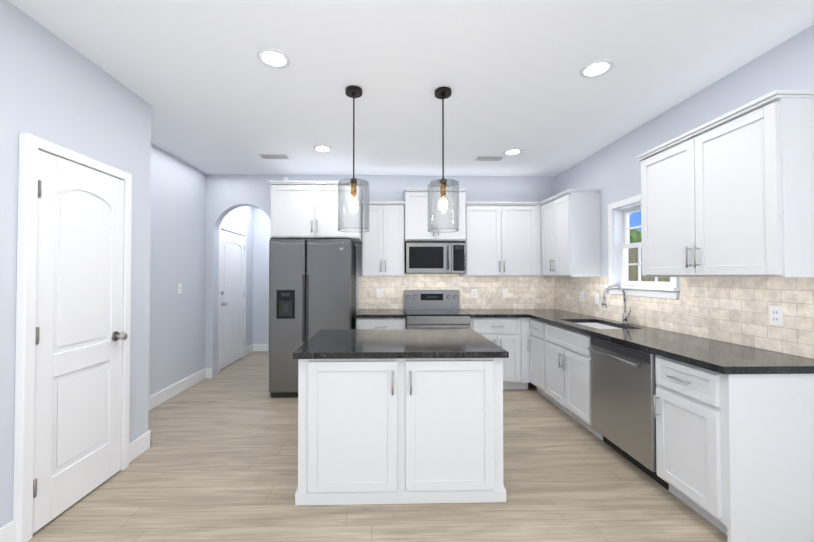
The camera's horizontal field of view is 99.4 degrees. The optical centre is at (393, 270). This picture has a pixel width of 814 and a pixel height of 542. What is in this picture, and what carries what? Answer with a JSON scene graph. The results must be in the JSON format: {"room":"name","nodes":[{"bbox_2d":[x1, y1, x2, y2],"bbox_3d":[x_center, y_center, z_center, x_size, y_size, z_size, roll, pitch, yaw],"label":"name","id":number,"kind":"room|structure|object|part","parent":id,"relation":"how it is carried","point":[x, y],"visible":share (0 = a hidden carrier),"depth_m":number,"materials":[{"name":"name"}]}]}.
{"room":"kitchen","nodes":[
{"label":"kitchen","id":0,"kind":"room"},
{"bbox_2d":[0,0,150,527],"bbox_3d":[-2.217,-0.004,-0.080,0.670,2.740,5.660,0,-1,-1],"label":"wall","id":1,"kind":"structure","parent":0,"point":[55,89],"depth_m":1.99,"materials":[{"name":"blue paint"}]},
{"bbox_2d":[0,520,14,541],"bbox_3d":[-1.863,1.292,-0.518,0.020,0.135,4.525,0,-1,-1],"label":"baseboard","id":2,"kind":"structure","parent":1,"relation":"attached to","point":[7,532],"depth_m":1.71,"materials":[{"name":"white wood"}]},
{"bbox_2d":[13,133,131,541],"bbox_3d":[-1.911,0.345,2.123,0.046,2.104,0.734,0,-1,-1],"label":"door frame","id":3,"kind":"structure","parent":1,"relation":"attached to","point":[30,145],"depth_m":1.78,"materials":[{"name":"white wood"}]},
{"bbox_2d":[33,150,127,533],"bbox_3d":[-1.876,0.371,2.122,0.108,2.028,0.612,0,-1,-1],"label":"pantry door","id":4,"kind":"structure","parent":1,"relation":"in","point":[78,348],"depth_m":2.06,"materials":[{"name":"white wood"}]},
{"bbox_3d":[-1.885,0.353,1.827,0.012,1.670,0.022,0,-1,-1],"label":"pantry door hinge","id":5,"kind":"part","parent":4,"relation":"part of","materials":[{"name":"silver metal"}]},
{"bbox_3d":[-1.865,0.446,2.357,0.076,0.066,0.066,0,-1,-1],"label":"knob","id":6,"kind":"part","parent":4,"relation":"part of","materials":[{"name":"silver metal"}]},
{"bbox_2d":[129,430,150,449],"bbox_3d":[-2.191,1.339,2.742,0.516,0.135,0.020,0,-1,-1],"label":"baseboard","id":7,"kind":"structure","parent":1,"relation":"attached to","point":[140,445],"depth_m":2.65,"materials":[{"name":"white wood"}]},
{"bbox_2d":[148,368,211,410],"bbox_3d":[-2.488,1.354,3.800,0.030,0.135,2.150,0,-1,-1],"label":"baseboard","id":8,"kind":"structure","parent":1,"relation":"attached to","point":[156,399],"depth_m":3.98,"materials":[{"name":"white wood"}]},
{"bbox_2d":[149,143,252,395],"bbox_3d":[-2.591,0.062,4.577,0.140,2.740,3.670,0,-1,-1],"label":"wall","id":9,"kind":"structure","parent":0,"point":[177,257],"depth_m":4.02,"materials":[{"name":"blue paint"}]},
{"bbox_2d":[178,283,181,293],"bbox_3d":[-2.505,0.205,4.042,0.008,0.116,0.072,0,-1,-1],"label":"light switch","id":10,"kind":"object","parent":9,"relation":"attached to","point":[180,288],"visible":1,"depth_m":4.05,"materials":[{"name":"white plastic"}]},
{"bbox_2d":[220,230,243,369],"bbox_3d":[-2.482,0.418,5.380,0.108,2.028,0.850,0,-1,-1],"label":"hall door","id":11,"kind":"structure","parent":9,"relation":"in","point":[232,305],"depth_m":5.34,"materials":[{"name":"white wood"}]},
{"bbox_3d":[-2.457,0.406,5.025,0.076,0.222,0.066,0,-1,-1],"label":"knob","id":12,"kind":"part","parent":11,"relation":"part of","materials":[{"name":"silver metal"}]},
{"bbox_2d":[218,225,246,371],"bbox_3d":[-2.517,0.392,5.379,0.046,2.104,0.974,0,-1,-1],"label":"door frame","id":13,"kind":"structure","parent":9,"relation":"attached to","point":[229,229],"depth_m":5.04,"materials":[{"name":"white wood"}]},
{"bbox_2d":[246,344,252,354],"bbox_3d":[-2.545,1.386,6.044,0.020,0.135,0.380,0,-1,-1],"label":"baseboard","id":14,"kind":"structure","parent":9,"relation":"attached to","point":[249,349],"depth_m":6.08,"materials":[{"name":"white wood"}]},
{"bbox_2d":[252,207,270,343],"bbox_3d":[-1.812,0.088,6.360,1.500,2.740,0.140,0,-1,-1],"label":"wall","id":15,"kind":"structure","parent":0,"point":[261,228],"depth_m":6.28,"materials":[{"name":"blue paint"}]},
{"bbox_2d":[253,344,267,350],"bbox_3d":[-2.125,1.389,6.254,0.870,0.135,0.020,0,-1,-1],"label":"baseboard","id":16,"kind":"structure","parent":15,"relation":"attached to","point":[256,347],"depth_m":6.24,"materials":[{"name":"white wood"}]},
{"bbox_2d":[28,351,726,541],"bbox_3d":[-0.182,1.423,1.832,5.550,0.060,9.550,0,-1,-1],"label":"floor","id":17,"kind":"structure","parent":0,"point":[217,461],"depth_m":2.16,"materials":[{"name":"brown wood"}]},
{"bbox_2d":[269,239,355,397],"bbox_3d":[-0.948,0.538,4.240,0.910,1.780,0.786,0,-1,-1],"label":"refrigerator","id":18,"kind":"object","parent":17,"relation":"on","point":[312,287],"visible":0.77,"depth_m":3.86,"materials":[{"name":"grey metal"}]},
{"bbox_2d":[356,318,405,328],"bbox_3d":[-0.154,0.992,4.340,0.582,0.875,0.662,0,-1,-1],"label":"base cabinet","id":19,"kind":"object","parent":17,"relation":"on","point":[380,323],"visible":0.17,"depth_m":4.06,"materials":[{"name":"white wood"}]},
{"bbox_2d":[354,309,405,317],"bbox_3d":[-0.166,0.534,4.352,0.608,0.038,0.652,0,-1,-1],"label":"countertop","id":20,"kind":"structure","parent":19,"relation":"on","point":[379,313],"depth_m":4.16,"materials":[{"name":"stone"}]},
{"bbox_2d":[295,358,505,505],"bbox_3d":[0.039,0.965,2.466,1.268,0.875,0.876,0,-1,-1],"label":"kitchen island","id":21,"kind":"object","parent":17,"relation":"on","point":[405,431],"visible":1,"depth_m":2.07,"materials":[{"name":"white wood"}]},
{"bbox_2d":[292,329,508,358],"bbox_3d":[0.037,0.507,2.491,1.287,0.038,0.890,0,-1,-1],"label":"island countertop","id":22,"kind":"structure","parent":21,"relation":"on","point":[384,343],"depth_m":2.25,"materials":[{"name":"stone"}]},
{"bbox_2d":[404,290,469,328],"bbox_3d":[0.521,0.841,4.312,0.744,1.175,0.722,0,-1,-1],"label":"range","id":23,"kind":"object","parent":17,"relation":"on","point":[431,309],"visible":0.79,"depth_m":4.50,"materials":[{"name":"grey metal"}]},
{"bbox_2d":[470,318,529,388],"bbox_3d":[1.264,0.992,4.357,0.721,0.876,0.696,0,-1,-1],"label":"base cabinet","id":24,"kind":"object","parent":17,"relation":"on","point":[511,334],"depth_m":4.09,"materials":[{"name":"white wood"}]},
{"bbox_2d":[459,309,526,317],"bbox_3d":[1.231,0.535,4.385,0.660,0.038,0.652,0,-1,-1],"label":"countertop","id":25,"kind":"structure","parent":24,"relation":"on","point":[474,313],"depth_m":4.16,"materials":[{"name":"stone"}]},
{"bbox_2d":[523,309,813,373],"bbox_3d":[1.924,0.621,3.225,0.670,0.244,3.000,0,-1,-1],"label":"countertop","id":26,"kind":"structure","parent":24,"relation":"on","point":[721,357],"depth_m":2.21,"materials":[{"name":"stone"}]},
{"bbox_2d":[602,284,630,323],"bbox_3d":[2.105,0.313,3.239,0.250,0.372,0.126,0,-1,-1],"label":"faucet","id":27,"kind":"object","parent":26,"relation":"on","point":[626,314],"visible":1,"depth_m":3.26,"materials":[{"name":"silver metal"}]},
{"bbox_2d":[530,318,590,405],"bbox_3d":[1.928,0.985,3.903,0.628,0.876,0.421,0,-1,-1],"label":"base cabinet","id":28,"kind":"object","parent":17,"relation":"on","point":[560,358],"depth_m":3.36,"materials":[{"name":"white wood"}]},
{"bbox_2d":[587,336,668,489],"bbox_3d":[1.922,0.967,2.539,0.671,0.872,0.658,0,-1,-1],"label":"dishwasher","id":29,"kind":"object","parent":17,"relation":"on","point":[623,392],"visible":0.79,"depth_m":2.45,"materials":[{"name":"grey metal"}]},
{"bbox_2d":[653,355,813,541],"bbox_3d":[1.973,0.958,1.969,0.628,0.876,0.472,0,-1,-1],"label":"base cabinet","id":30,"kind":"object","parent":17,"relation":"on","point":[734,457],"depth_m":1.74,"materials":[{"name":"white wood"}]},
{"bbox_2d":[205,174,554,377],"bbox_3d":[-0.219,0.065,4.757,4.890,2.740,0.140,0,-1,-1],"label":"wall","id":31,"kind":"structure","parent":0,"point":[226,194],"depth_m":4.69,"materials":[{"name":"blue paint"}]},
{"bbox_2d":[269,181,363,242],"bbox_3d":[-0.919,-0.709,4.340,1.030,0.656,0.678,0,-1,-1],"label":"upper cabinet","id":32,"kind":"object","parent":31,"relation":"attached to","point":[305,210],"depth_m":4.00,"materials":[{"name":"white wood"}]},
{"bbox_2d":[360,201,403,275],"bbox_3d":[-0.134,-0.401,4.521,0.540,0.946,0.343,0,-1,-1],"label":"upper cabinet","id":33,"kind":"object","parent":31,"relation":"attached to","point":[383,244],"depth_m":4.35,"materials":[{"name":"white wood"}]},
{"bbox_2d":[404,188,467,242],"bbox_3d":[0.524,-0.707,4.521,0.765,0.654,0.383,0,-1,-1],"label":"upper cabinet","id":34,"kind":"object","parent":31,"relation":"attached to","point":[415,199],"depth_m":4.33,"materials":[{"name":"white wood"}]},
{"bbox_2d":[405,241,465,273],"bbox_3d":[0.526,-0.173,4.472,0.743,0.408,0.448,0,-1,-1],"label":"microwave","id":35,"kind":"object","parent":34,"relation":"attached to","point":[435,257],"visible":1,"depth_m":4.30,"materials":[{"name":"grey metal"}]},
{"bbox_2d":[358,274,554,308],"bbox_3d":[0.868,0.278,4.702,2.692,0.484,0.009,0,-1,-1],"label":"backsplash","id":36,"kind":"structure","parent":31,"relation":"attached to","point":[531,292],"depth_m":4.70,"materials":[{"name":"tile"}]},
{"bbox_2d":[377,289,381,297],"bbox_3d":[-0.192,0.304,4.669,0.072,0.116,0.007,0,-1,-1],"label":"electrical outlet","id":37,"kind":"object","parent":36,"relation":"attached to","point":[379,293],"visible":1,"depth_m":4.67,"materials":[{"name":"white plastic"}]},
{"bbox_2d":[471,289,476,297],"bbox_3d":[1.097,0.304,4.699,0.072,0.116,0.007,0,-1,-1],"label":"electrical outlet","id":38,"kind":"object","parent":36,"relation":"attached to","point":[473,293],"visible":1,"depth_m":4.70,"materials":[{"name":"white plastic"}]},
{"bbox_2d":[503,289,507,297],"bbox_3d":[1.527,0.304,4.709,0.072,0.116,0.008,0,-1,-1],"label":"light switch","id":39,"kind":"object","parent":36,"relation":"attached to","point":[505,293],"visible":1,"depth_m":4.71,"materials":[{"name":"white plastic"}]},
{"bbox_2d":[460,202,540,275],"bbox_3d":[1.398,-0.401,4.557,0.974,0.946,0.343,0,-1,-1],"label":"upper cabinet","id":40,"kind":"object","parent":31,"relation":"attached to","point":[502,238],"depth_m":4.39,"materials":[{"name":"white wood"}]},
{"bbox_2d":[8,0,813,176],"bbox_3d":[-0.182,-1.377,1.872,5.550,0.060,9.550,0,-1,-1],"label":"ceiling","id":41,"kind":"structure","parent":0,"point":[208,86],"depth_m":2.31,"materials":[{"name":"white paint"}]},
{"bbox_2d":[257,48,289,68],"bbox_3d":[-0.754,-1.339,2.174,0.196,0.006,0.196,0,-1,-1],"label":"recessed light","id":42,"kind":"object","parent":41,"relation":"in","point":[273,58],"visible":1,"depth_m":2.17,"materials":[{"name":"white plastic"}]},
{"bbox_2d":[257,154,290,158],"bbox_3d":[-1.366,-1.313,3.960,0.340,0.007,0.170,0,-1,-1],"label":"ceiling vent","id":43,"kind":"object","parent":41,"relation":"in","point":[274,156],"visible":1,"depth_m":3.94,"materials":[{"name":"white metal"}]},
{"bbox_2d":[314,145,331,151],"bbox_3d":[-0.760,-1.316,3.714,0.196,0.006,0.196,0,-1,-1],"label":"recessed light","id":44,"kind":"object","parent":41,"relation":"in","point":[321,148],"visible":1,"depth_m":3.70,"materials":[{"name":"white plastic"}]},
{"bbox_2d":[338,85,368,231],"bbox_3d":[-0.292,-0.817,2.537,0.232,1.039,0.232,0,-1,-1],"label":"pendant light","id":45,"kind":"object","parent":41,"relation":"hanging from","point":[353,92],"visible":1,"depth_m":2.54,"materials":[{"name":"clear glass"}]},
{"bbox_2d":[428,87,458,232],"bbox_3d":[0.367,-0.816,2.552,0.232,1.039,0.232,0,-1,-1],"label":"pendant light","id":46,"kind":"object","parent":41,"relation":"hanging from","point":[443,93],"visible":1,"depth_m":2.55,"materials":[{"name":"clear glass"}]},
{"bbox_2d":[473,156,505,160],"bbox_3d":[1.114,-1.312,4.017,0.340,0.007,0.170,0,-1,-1],"label":"ceiling vent","id":47,"kind":"object","parent":41,"relation":"in","point":[488,158],"visible":1,"depth_m":4.01,"materials":[{"name":"white metal"}]},
{"bbox_2d":[503,149,521,154],"bbox_3d":[1.319,-1.315,3.812,0.196,0.006,0.196,0,-1,-1],"label":"recessed light","id":48,"kind":"object","parent":41,"relation":"in","point":[512,151],"visible":1,"depth_m":3.82,"materials":[{"name":"white plastic"}]},
{"bbox_2d":[580,59,613,77],"bbox_3d":[1.344,-1.337,2.283,0.196,0.006,0.196,0,-1,-1],"label":"recessed light","id":49,"kind":"object","parent":41,"relation":"in","point":[597,68],"visible":1,"depth_m":2.27,"materials":[{"name":"white plastic"}]},
{"bbox_2d":[555,24,813,299],"bbox_3d":[2.383,0.012,1.042,0.140,2.740,7.690,0,-1,-1],"label":"wall","id":50,"kind":"structure","parent":0,"point":[612,172],"depth_m":2.71,"materials":[{"name":"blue paint"}]},
{"bbox_2d":[539,189,600,276],"bbox_3d":[2.067,-0.408,4.081,0.343,0.946,0.676,0,-1,-1],"label":"upper cabinet","id":51,"kind":"object","parent":50,"relation":"attached to","point":[570,219],"depth_m":3.75,"materials":[{"name":"white wood"}]},
{"bbox_2d":[604,194,679,298],"bbox_3d":[2.306,-0.233,3.172,0.195,0.930,0.874,0,-1,-1],"label":"window","id":52,"kind":"structure","parent":50,"relation":"in","point":[615,235],"depth_m":3.46,"materials":[{"name":"white wood"}]},
{"bbox_3d":[2.356,-0.244,3.174,0.065,0.763,0.690,0,-1,-1],"label":"window sash","id":53,"kind":"part","parent":52,"relation":"part of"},
{"bbox_2d":[555,277,813,358],"bbox_3d":[2.255,0.276,3.233,0.009,0.445,2.990,0,-1,-1],"label":"backsplash","id":54,"kind":"structure","parent":50,"relation":"attached to","point":[734,310],"depth_m":2.37,"materials":[{"name":"tile"}]},
{"bbox_2d":[580,292,583,301],"bbox_3d":[2.227,0.305,4.080,0.007,0.116,0.072,0,-1,-1],"label":"electrical outlet","id":55,"kind":"object","parent":54,"relation":"attached to","point":[581,296],"visible":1,"depth_m":4.07,"materials":[{"name":"white plastic"}]},
{"bbox_2d":[595,293,598,303],"bbox_3d":[2.233,0.301,3.790,0.008,0.116,0.072,0,-1,-1],"label":"light switch","id":56,"kind":"object","parent":54,"relation":"attached to","point":[596,298],"visible":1,"depth_m":3.78,"materials":[{"name":"white plastic"}]},
{"bbox_2d":[769,305,782,325],"bbox_3d":[2.274,0.266,2.051,0.007,0.116,0.072,0,-1,-1],"label":"electrical outlet","id":57,"kind":"object","parent":54,"relation":"attached to","point":[776,315],"visible":1,"depth_m":2.05,"materials":[{"name":"white plastic"}]},
{"bbox_2d":[636,90,813,276],"bbox_3d":[2.111,-0.434,2.224,0.343,0.946,0.952,0,-1,-1],"label":"upper cabinet","id":58,"kind":"object","parent":50,"relation":"attached to","point":[730,194],"depth_m":1.96,"materials":[{"name":"white wood"}]},
{"label":"outside","id":59,"kind":"structure","parent":0,"visible":0},
{"bbox_2d":[628,211,669,281],"bbox_3d":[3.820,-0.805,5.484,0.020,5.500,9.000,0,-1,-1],"label":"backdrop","id":60,"kind":"structure","parent":59,"point":[634,268],"depth_m":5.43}
]}

